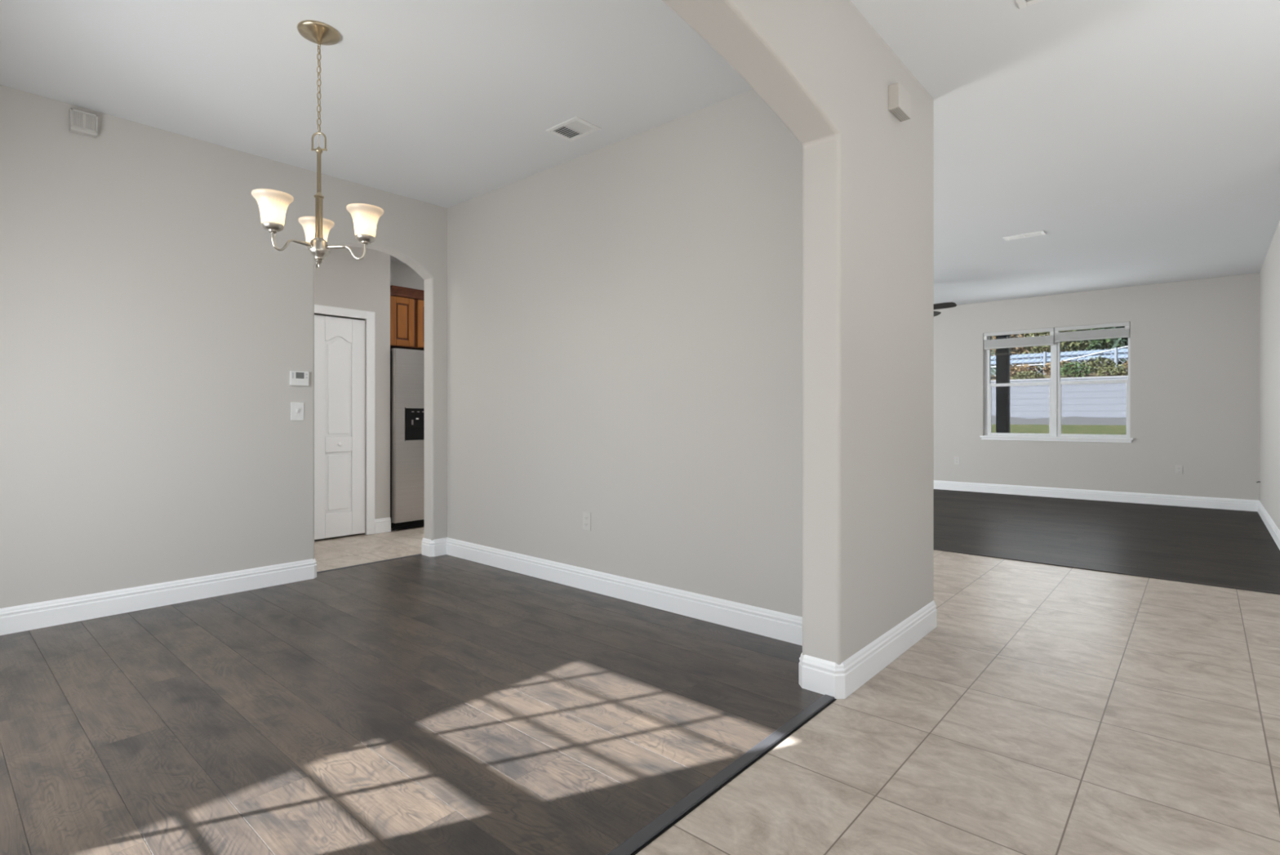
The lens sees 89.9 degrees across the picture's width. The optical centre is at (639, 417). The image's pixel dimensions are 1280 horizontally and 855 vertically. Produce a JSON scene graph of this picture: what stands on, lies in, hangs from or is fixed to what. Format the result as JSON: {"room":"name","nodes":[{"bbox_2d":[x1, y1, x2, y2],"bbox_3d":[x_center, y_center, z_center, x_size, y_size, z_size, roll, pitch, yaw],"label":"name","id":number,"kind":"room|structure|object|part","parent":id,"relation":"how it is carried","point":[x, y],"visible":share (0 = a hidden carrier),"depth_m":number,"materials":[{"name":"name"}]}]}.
{"room":"empty dining room","nodes":[
{"label":"empty dining room","id":0,"kind":"room"},
{"bbox_2d":[0,84,447,608],"bbox_3d":[-2.760,-0.323,3.982,0.133,2.885,3.500,0,0,41],"label":"wall","id":1,"kind":"structure","parent":0,"point":[153,329],"depth_m":3.78,"materials":[{"name":"paint"}]},
{"bbox_2d":[68,107,97,137],"bbox_3d":[-3.050,-1.610,3.511,0.053,0.116,0.114,0,0,41],"label":"door chime","id":2,"kind":"object","parent":1,"relation":"attached to","point":[82,122],"visible":1,"depth_m":3.50,"materials":[{"name":"grey plastic"}]},
{"bbox_2d":[0,558,316,635],"bbox_3d":[-3.065,1.050,3.623,0.149,0.139,2.347,0,0,41],"label":"baseboard","id":3,"kind":"structure","parent":1,"relation":"attached to","point":[19,618],"depth_m":3.73,"materials":[{"name":"paint"}]},
{"bbox_2d":[290,401,303,420],"bbox_3d":[-2.327,-0.040,4.357,0.022,0.124,0.084,0,0,41],"label":"light switch","id":4,"kind":"object","parent":1,"relation":"attached to","point":[296,408],"visible":1,"depth_m":4.35,"materials":[{"name":"white plastic"}]},
{"bbox_3d":[-2.330,-0.040,4.359,0.002,0.064,0.030,0,0,41],"label":"switch frame","id":5,"kind":"part","parent":4,"relation":"part of","materials":[{"name":"white plastic"}]},
{"bbox_2d":[289,370,308,386],"bbox_3d":[-2.320,-0.265,4.363,0.026,0.099,0.118,0,0,41],"label":"thermostat","id":6,"kind":"object","parent":1,"relation":"attached to","point":[296,377],"visible":1,"depth_m":4.35,"materials":[{"name":"white plastic"}]},
{"bbox_2d":[314,246,390,534],"bbox_3d":[-3.669,-0.292,4.991,0.120,2.825,3.556,0,0,41],"label":"wall","id":7,"kind":"structure","parent":0,"point":[342,280],"depth_m":6.17,"materials":[{"name":"paint"}]},
{"bbox_2d":[314,304,374,539],"bbox_3d":[-2.976,0.055,5.759,0.146,2.130,1.165,0,0,41],"label":"door","id":8,"kind":"structure","parent":7,"relation":"in","point":[339,342],"depth_m":5.95,"materials":[{"name":"paint"}]},
{"bbox_2d":[374,516,391,533],"bbox_3d":[-2.497,1.050,6.221,0.016,0.139,0.161,0,0,41],"label":"baseboard","id":9,"kind":"structure","parent":7,"relation":"attached to","point":[384,524],"depth_m":6.22,"materials":[{"name":"paint"}]},
{"bbox_2d":[390,261,424,290],"bbox_3d":[-2.475,-0.292,7.303,0.040,2.825,1.494,0,0,41],"label":"wall","id":10,"kind":"structure","parent":0,"point":[402,274],"depth_m":7.11,"materials":[{"name":"paint"}]},
{"bbox_2d":[390,284,424,351],"bbox_3d":[-2.396,-0.999,6.858,0.728,0.587,0.918,0,0,41],"label":"upper cabinet","id":11,"kind":"object","parent":10,"relation":"attached to","point":[406,304],"visible":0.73,"depth_m":6.45,"materials":[{"name":"wood"}]},
{"bbox_3d":[-2.381,-0.955,6.414,0.020,0.486,0.258,0,0,41],"label":"cabinet door","id":12,"kind":"part","parent":11,"relation":"part of","materials":[{"name":"brown wood"}]},
{"bbox_3d":[-2.378,-0.955,6.412,0.009,0.330,0.102,0,0,41],"label":"raised panel","id":13,"kind":"part","parent":11,"relation":"part of","materials":[{"name":"brown wood"}]},
{"bbox_3d":[-2.148,-1.248,6.641,0.070,0.087,0.918,0,0,41],"label":"crown moulding","id":14,"kind":"part","parent":11,"relation":"part of","materials":[{"name":"wood"}]},
{"bbox_3d":[-2.088,-0.955,6.747,0.020,0.486,0.558,0,0,41],"label":"cabinet door","id":15,"kind":"part","parent":11,"relation":"part of","materials":[{"name":"brown wood"}]},
{"bbox_2d":[447,88,802,616],"bbox_3d":[-0.091,-0.323,4.422,3.563,2.885,0.744,0,0,41],"label":"wall","id":16,"kind":"structure","parent":0,"point":[624,317],"depth_m":3.83,"materials":[{"name":"paint"}]},
{"bbox_2d":[582,511,591,530],"bbox_3d":[-0.345,0.672,4.145,0.072,0.116,0.008,0,0,41],"label":"power outlet","id":17,"kind":"object","parent":16,"relation":"attached to","point":[586,515],"visible":1,"depth_m":4.14,"materials":[{"name":"grey plastic"}]},
{"bbox_2d":[421,537,937,698],"bbox_3d":[-0.188,1.050,4.208,3.699,0.139,1.226,0,0,41],"label":"baseboard","id":18,"kind":"structure","parent":16,"relation":"attached to","point":[816,674],"depth_m":3.41,"materials":[{"name":"paint"}]},
{"bbox_2d":[0,0,1279,305],"bbox_3d":[1.531,-1.765,4.545,10.100,0.120,12.650,0,0,41],"label":"ceiling","id":19,"kind":"structure","parent":0,"point":[1142,137],"depth_m":3.40,"materials":[{"name":"paint"}]},
{"bbox_2d":[251,20,383,267],"bbox_3d":[-1.458,-1.185,2.826,0.499,1.040,0.486,0,0,41],"label":"chandelier","id":20,"kind":"object","parent":19,"relation":"hanging from","point":[273,204],"visible":1,"depth_m":2.81,"materials":[{"name":"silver metal"}]},
{"bbox_3d":[-1.525,-0.856,2.661,0.152,0.131,0.152,0,0,41],"label":"lamp shade","id":21,"kind":"part","parent":20,"relation":"part of","materials":[{"name":"white glass"}]},
{"bbox_3d":[-1.483,-0.734,2.733,0.017,0.074,0.178,0,0,30],"label":"arm","id":22,"kind":"part","parent":20,"relation":"part of","materials":[{"name":"silver metal"}]},
{"bbox_3d":[-1.523,-0.856,3.016,0.152,0.131,0.152,0,0,41],"label":"lamp shade","id":23,"kind":"part","parent":20,"relation":"part of","materials":[{"name":"white glass"}]},
{"bbox_3d":[-1.421,-1.078,2.838,0.017,0.189,0.017,0,0,41],"label":"stem","id":24,"kind":"part","parent":20,"relation":"part of","materials":[{"name":"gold metal"}]},
{"bbox_3d":[-1.421,-1.412,2.838,0.009,0.455,0.009,0,0,41],"label":"cord","id":25,"kind":"part","parent":20,"relation":"part of","materials":[{"name":"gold metal"}]},
{"bbox_3d":[-1.300,-0.734,2.837,0.178,0.074,0.017,0,0,0],"label":"arm","id":26,"kind":"part","parent":20,"relation":"part of","materials":[{"name":"silver metal"}]},
{"bbox_3d":[-1.216,-0.856,2.837,0.152,0.131,0.152,0,0,41],"label":"lamp shade","id":27,"kind":"part","parent":20,"relation":"part of","materials":[{"name":"white glass"}]},
{"bbox_2d":[546,115,601,142],"bbox_3d":[-0.393,-1.698,3.791,0.265,0.013,0.203,0,0,41],"label":"ceiling vent","id":28,"kind":"object","parent":19,"relation":"in","point":[575,128],"visible":1,"depth_m":3.78,"materials":[{"name":"white metal"}]},
{"bbox_2d":[933,302,956,316],"bbox_3d":[3.288,-1.480,7.988,1.243,0.449,1.264,0,0,41],"label":"ceiling fan","id":29,"kind":"object","parent":19,"relation":"hanging from","point":[948,304],"visible":0.04,"depth_m":7.65,"materials":[{"name":"black"}]},
{"bbox_3d":[3.649,-1.330,8.201,0.490,0.049,0.128,0,0,-25],"label":"blade","id":30,"kind":"part","parent":29,"relation":"part of","materials":[{"name":"black"}]},
{"bbox_3d":[3.553,-1.330,7.722,0.128,0.049,0.490,0,0,-43],"label":"blade","id":31,"kind":"part","parent":29,"relation":"part of","materials":[{"name":"black"}]},
{"bbox_2d":[1003,230,1045,240],"bbox_3d":[3.604,-1.699,6.012,0.330,0.012,0.140,0,0,41],"label":"ceiling vent","id":32,"kind":"object","parent":19,"relation":"in","point":[1038,233],"visible":1,"depth_m":5.99,"materials":[{"name":"white metal"}]},
{"bbox_2d":[1015,0,1044,8],"bbox_3d":[1.597,-1.698,2.484,0.270,0.013,0.260,0,0,41],"label":"ceiling vent","id":33,"kind":"object","parent":19,"relation":"in","point":[1021,4],"visible":1,"depth_m":2.62,"materials":[{"name":"white metal"}]},
{"bbox_2d":[0,488,1279,854],"bbox_3d":[1.531,1.177,4.545,10.100,0.125,12.650,0,0,41],"label":"floor","id":34,"kind":"structure","parent":0,"point":[446,704],"depth_m":2.41,"materials":[{"name":"brown wood"}]},
{"bbox_2d":[316,553,422,573],"bbox_3d":[-2.067,1.115,4.885,0.042,0.010,0.866,0,0,41],"label":"trim","id":35,"kind":"structure","parent":34,"relation":"on","point":[352,566],"depth_m":4.87,"materials":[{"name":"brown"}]},
{"bbox_2d":[390,347,424,530],"bbox_3d":[-2.341,0.223,6.805,0.760,1.795,0.905,0,0,41],"label":"refrigerator","id":36,"kind":"object","parent":34,"relation":"on","point":[406,366],"visible":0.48,"depth_m":6.35,"materials":[{"name":"silver metal"}]},
{"bbox_2d":[630,697,836,854],"bbox_3d":[-0.551,1.119,1.033,0.006,0.003,4.025,0,0,41],"label":"trim","id":37,"kind":"structure","parent":34,"relation":"on","point":[696,805],"depth_m":1.95,"materials":[{"name":"black plastic"}]},
{"bbox_2d":[933,547,1279,594],"bbox_3d":[1.450,1.115,6.347,7.200,0.010,0.040,0,0,41],"label":"trim","id":38,"kind":"structure","parent":34,"relation":"on","point":[947,550],"depth_m":4.59,"materials":[{"name":"grey"}]},
{"bbox_2d":[662,0,933,664],"bbox_3d":[-0.208,-0.323,1.536,0.170,2.885,5.234,0,0,41],"label":"wall","id":39,"kind":"structure","parent":0,"point":[820,66],"depth_m":2.65,"materials":[{"name":"paint"}]},
{"bbox_2d":[888,82,911,121],"bbox_3d":[1.209,-1.463,2.983,0.050,0.114,0.162,0,0,41],"label":"sensor box","id":40,"kind":"object","parent":39,"relation":"attached to","point":[899,99],"visible":1,"depth_m":2.94,"materials":[{"name":"grey plastic"}]},
{"bbox_2d":[889,107,909,121],"bbox_3d":[1.210,-1.408,2.982,0.039,0.003,0.146,0,0,41],"label":"grille","id":41,"kind":"object","parent":40,"relation":"attached to","point":[902,114],"depth_m":2.98,"materials":[{"name":"grey plastic"}]},
{"bbox_2d":[933,272,1259,500],"bbox_3d":[4.680,-0.292,10.024,7.600,2.825,0.200,0,0,41],"label":"wall","id":42,"kind":"structure","parent":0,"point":[1194,344],"depth_m":8.27,"materials":[{"name":"paint"}]},
{"bbox_2d":[954,456,959,463],"bbox_3d":[4.824,0.656,9.759,0.072,0.116,0.008,0,0,41],"label":"power outlet","id":43,"kind":"object","parent":42,"relation":"attached to","point":[956,458],"visible":1,"depth_m":9.76,"materials":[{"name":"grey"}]},
{"bbox_2d":[983,327,1054,349],"bbox_3d":[5.452,-1.129,9.245,0.887,0.243,0.047,0,0,41],"label":"window blind","id":44,"kind":"object","parent":42,"relation":"attached to","point":[1042,340],"visible":1,"depth_m":9.21,"materials":[{"name":"grey"}]},
{"bbox_3d":[5.452,-1.018,9.245,0.883,0.020,0.046,0,0,41],"label":"rail","id":45,"kind":"part","parent":44,"relation":"part of","materials":[{"name":"grey"}]},
{"bbox_2d":[979,327,1133,442],"bbox_3d":[5.779,-0.459,8.984,1.805,1.587,0.163,0,0,41],"label":"window","id":46,"kind":"structure","parent":42,"relation":"attached to","point":[1055,433],"depth_m":8.97,"materials":[{"name":"white plastic"}]},
{"bbox_3d":[5.494,-0.122,9.275,0.772,0.750,0.034,0,0,41],"label":"sash","id":47,"kind":"part","parent":46,"relation":"part of","materials":[{"name":"white plastic"}]},
{"bbox_3d":[5.756,0.285,8.957,1.805,0.026,0.093,0,0,41],"label":"sill","id":48,"kind":"part","parent":46,"relation":"part of","materials":[{"name":"paint"}]},
{"bbox_3d":[6.149,-0.122,8.700,0.761,0.750,0.034,0,0,41],"label":"sash","id":49,"kind":"part","parent":46,"relation":"part of","materials":[{"name":"white plastic"}]},
{"bbox_2d":[1054,321,1129,342],"bbox_3d":[6.105,-1.149,8.671,0.831,0.203,0.047,0,0,41],"label":"window blind","id":50,"kind":"object","parent":42,"relation":"attached to","point":[1123,332],"visible":1,"depth_m":8.64,"materials":[{"name":"grey plastic"}]},
{"bbox_3d":[6.105,-1.058,8.671,0.827,0.020,0.046,0,0,41],"label":"rail","id":51,"kind":"part","parent":50,"relation":"part of","materials":[{"name":"grey"}]},
{"bbox_2d":[933,480,1279,549],"bbox_3d":[3.032,1.050,8.148,7.200,0.139,4.795,0,0,41],"label":"baseboard","id":52,"kind":"structure","parent":42,"relation":"attached to","point":[1245,504],"depth_m":8.41,"materials":[{"name":"paint"}]},
{"bbox_2d":[1175,465,1182,474],"bbox_3d":[6.771,0.661,8.049,0.072,0.116,0.008,0,0,41],"label":"power outlet","id":53,"kind":"object","parent":42,"relation":"attached to","point":[1179,468],"visible":1,"depth_m":8.05,"materials":[{"name":"grey plastic"}]},
{"bbox_2d":[1259,220,1279,529],"bbox_3d":[5.760,-0.292,5.685,0.150,2.825,4.895,0,0,41],"label":"wall","id":54,"kind":"structure","parent":0,"point":[1269,273],"depth_m":6.23,"materials":[{"name":"paint"}]},
{"label":"outside","id":55,"kind":"structure","parent":0,"visible":0},
{"bbox_2d":[991,370,1128,380],"bbox_3d":[15.392,-0.330,26.611,32.000,3.700,19.700,0,0,41],"label":"bank","id":56,"kind":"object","parent":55,"point":[993,376],"depth_m":18.30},
{"bbox_2d":[991,333,1048,373],"bbox_3d":[16.667,-3.611,28.209,3.291,3.886,1.770,0,0,41],"label":"tree","id":57,"kind":"object","parent":56,"relation":"on","point":[1020,349],"visible":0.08,"depth_m":28.14,"materials":[{"name":"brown plant"}]},
{"bbox_2d":[1009,363,1038,376],"bbox_3d":[11.543,-1.396,19.594,1.094,0.546,0.688,0,0,41],"label":"shrub","id":58,"kind":"object","parent":56,"relation":"on","point":[1022,367],"visible":0.54,"depth_m":19.44,"materials":[{"name":"brown plant"}]},
{"bbox_2d":[1011,370,1044,378],"bbox_3d":[11.267,-1.157,18.597,0.885,0.425,0.627,0,0,41],"label":"shrub","id":59,"kind":"object","parent":56,"relation":"on","point":[1020,375],"visible":0.81,"depth_m":18.50,"materials":[{"name":"green plant"}]},
{"bbox_2d":[1020,328,1090,372],"bbox_3d":[16.052,-3.200,24.732,2.534,3.460,1.781,0,0,41],"label":"tree","id":60,"kind":"object","parent":56,"relation":"on","point":[1077,344],"visible":0.11,"depth_m":24.57,"materials":[{"name":"green plant"}]},
{"bbox_2d":[991,327,1123,374],"bbox_3d":[19.344,-4.220,29.594,30.000,5.681,2.000,0,0,41],"label":"tree line","id":61,"kind":"object","parent":56,"relation":"on","point":[993,371],"visible":0.02,"depth_m":28.63,"materials":[{"name":"green plant"}]},
{"bbox_2d":[1042,360,1075,374],"bbox_3d":[12.352,-1.420,18.906,0.860,0.586,0.670,0,0,41],"label":"shrub","id":62,"kind":"object","parent":56,"relation":"on","point":[1048,368],"visible":0.34,"depth_m":18.97,"materials":[{"name":"brown plant"}]},
{"bbox_2d":[991,346,1128,376],"bbox_3d":[11.798,-1.666,20.251,11.006,0.972,0.090,0,0,41],"label":"fence","id":63,"kind":"object","parent":56,"relation":"on","point":[1115,349],"visible":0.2,"depth_m":19.21,"materials":[{"name":"grey"}]},
{"bbox_3d":[12.438,-1.595,19.688,0.086,0.830,0.090,0,0,41],"label":"post","id":64,"kind":"part","parent":63,"relation":"part of","materials":[{"name":"grey"}]},
{"bbox_3d":[13.760,-1.595,18.526,0.086,0.830,0.090,0,0,41],"label":"post","id":65,"kind":"part","parent":63,"relation":"part of","materials":[{"name":"grey"}]},
{"bbox_2d":[991,348,1128,365],"bbox_3d":[14.103,-1.855,23.629,22.000,0.950,0.240,0,0,41],"label":"guard rail","id":66,"kind":"object","parent":56,"relation":"on","point":[1119,351],"visible":0.09,"depth_m":22.63,"materials":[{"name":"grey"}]},
{"bbox_2d":[1060,360,1093,377],"bbox_3d":[12.096,-1.265,17.850,0.895,0.635,0.598,0,0,41],"label":"shrub","id":67,"kind":"object","parent":56,"relation":"on","point":[1079,371],"visible":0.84,"depth_m":17.77,"materials":[{"name":"green plant"}]},
{"bbox_2d":[1080,355,1116,373],"bbox_3d":[13.062,-1.442,18.276,0.847,0.629,0.652,0,0,41],"label":"shrub","id":68,"kind":"object","parent":56,"relation":"on","point":[1091,363],"visible":0.67,"depth_m":18.18,"materials":[{"name":"green plant"}]},
{"bbox_2d":[1075,326,1128,366],"bbox_3d":[19.066,-3.609,26.076,2.698,3.876,1.774,0,0,41],"label":"tree","id":69,"kind":"object","parent":56,"relation":"on","point":[1104,342],"visible":0.07,"depth_m":26.18,"materials":[{"name":"green plant"}]},
{"bbox_2d":[1097,363,1128,376],"bbox_3d":[12.779,-1.203,17.252,0.844,0.512,0.633,0,0,41],"label":"shrub","id":70,"kind":"object","parent":56,"relation":"on","point":[1119,371],"visible":0.87,"depth_m":17.22,"materials":[{"name":"green plant"}]},
{"bbox_2d":[1107,326,1128,362],"bbox_3d":[18.208,-3.299,22.872,2.780,3.658,1.820,0,0,41],"label":"tree","id":71,"kind":"object","parent":56,"relation":"on","point":[1122,342],"visible":0.02,"depth_m":23.37,"materials":[{"name":"green plant"}]},
{"bbox_2d":[1119,360,1128,370],"bbox_3d":[13.776,-1.406,17.666,0.908,0.558,0.661,0,0,41],"label":"shrub","id":72,"kind":"object","parent":56,"relation":"on","point":[1126,362],"visible":0.06,"depth_m":17.78,"materials":[{"name":"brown plant"}]},
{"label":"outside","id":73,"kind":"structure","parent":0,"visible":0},
{"bbox_2d":[991,424,1126,434],"bbox_3d":[7.232,0.855,14.292,24.000,1.330,9.580,0,0,41],"label":"lawn","id":74,"kind":"structure","parent":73,"point":[1027,428],"depth_m":16.08,"materials":[{"name":"green plant"}]},
{"bbox_2d":[995,334,1012,432],"bbox_3d":[6.580,-0.294,11.596,0.300,3.069,0.290,0,0,41],"label":"patio post","id":75,"kind":"object","parent":74,"relation":"on","point":[1002,355],"visible":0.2,"depth_m":11.51,"materials":[{"name":"brown metal"}]},
{"bbox_2d":[991,375,1128,425],"bbox_3d":[10.268,-0.407,17.748,24.000,1.255,0.340,0,0,41],"label":"fence","id":76,"kind":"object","parent":74,"relation":"on","point":[1099,404],"depth_m":16.66,"materials":[{"name":"grey plastic"}]}
]}

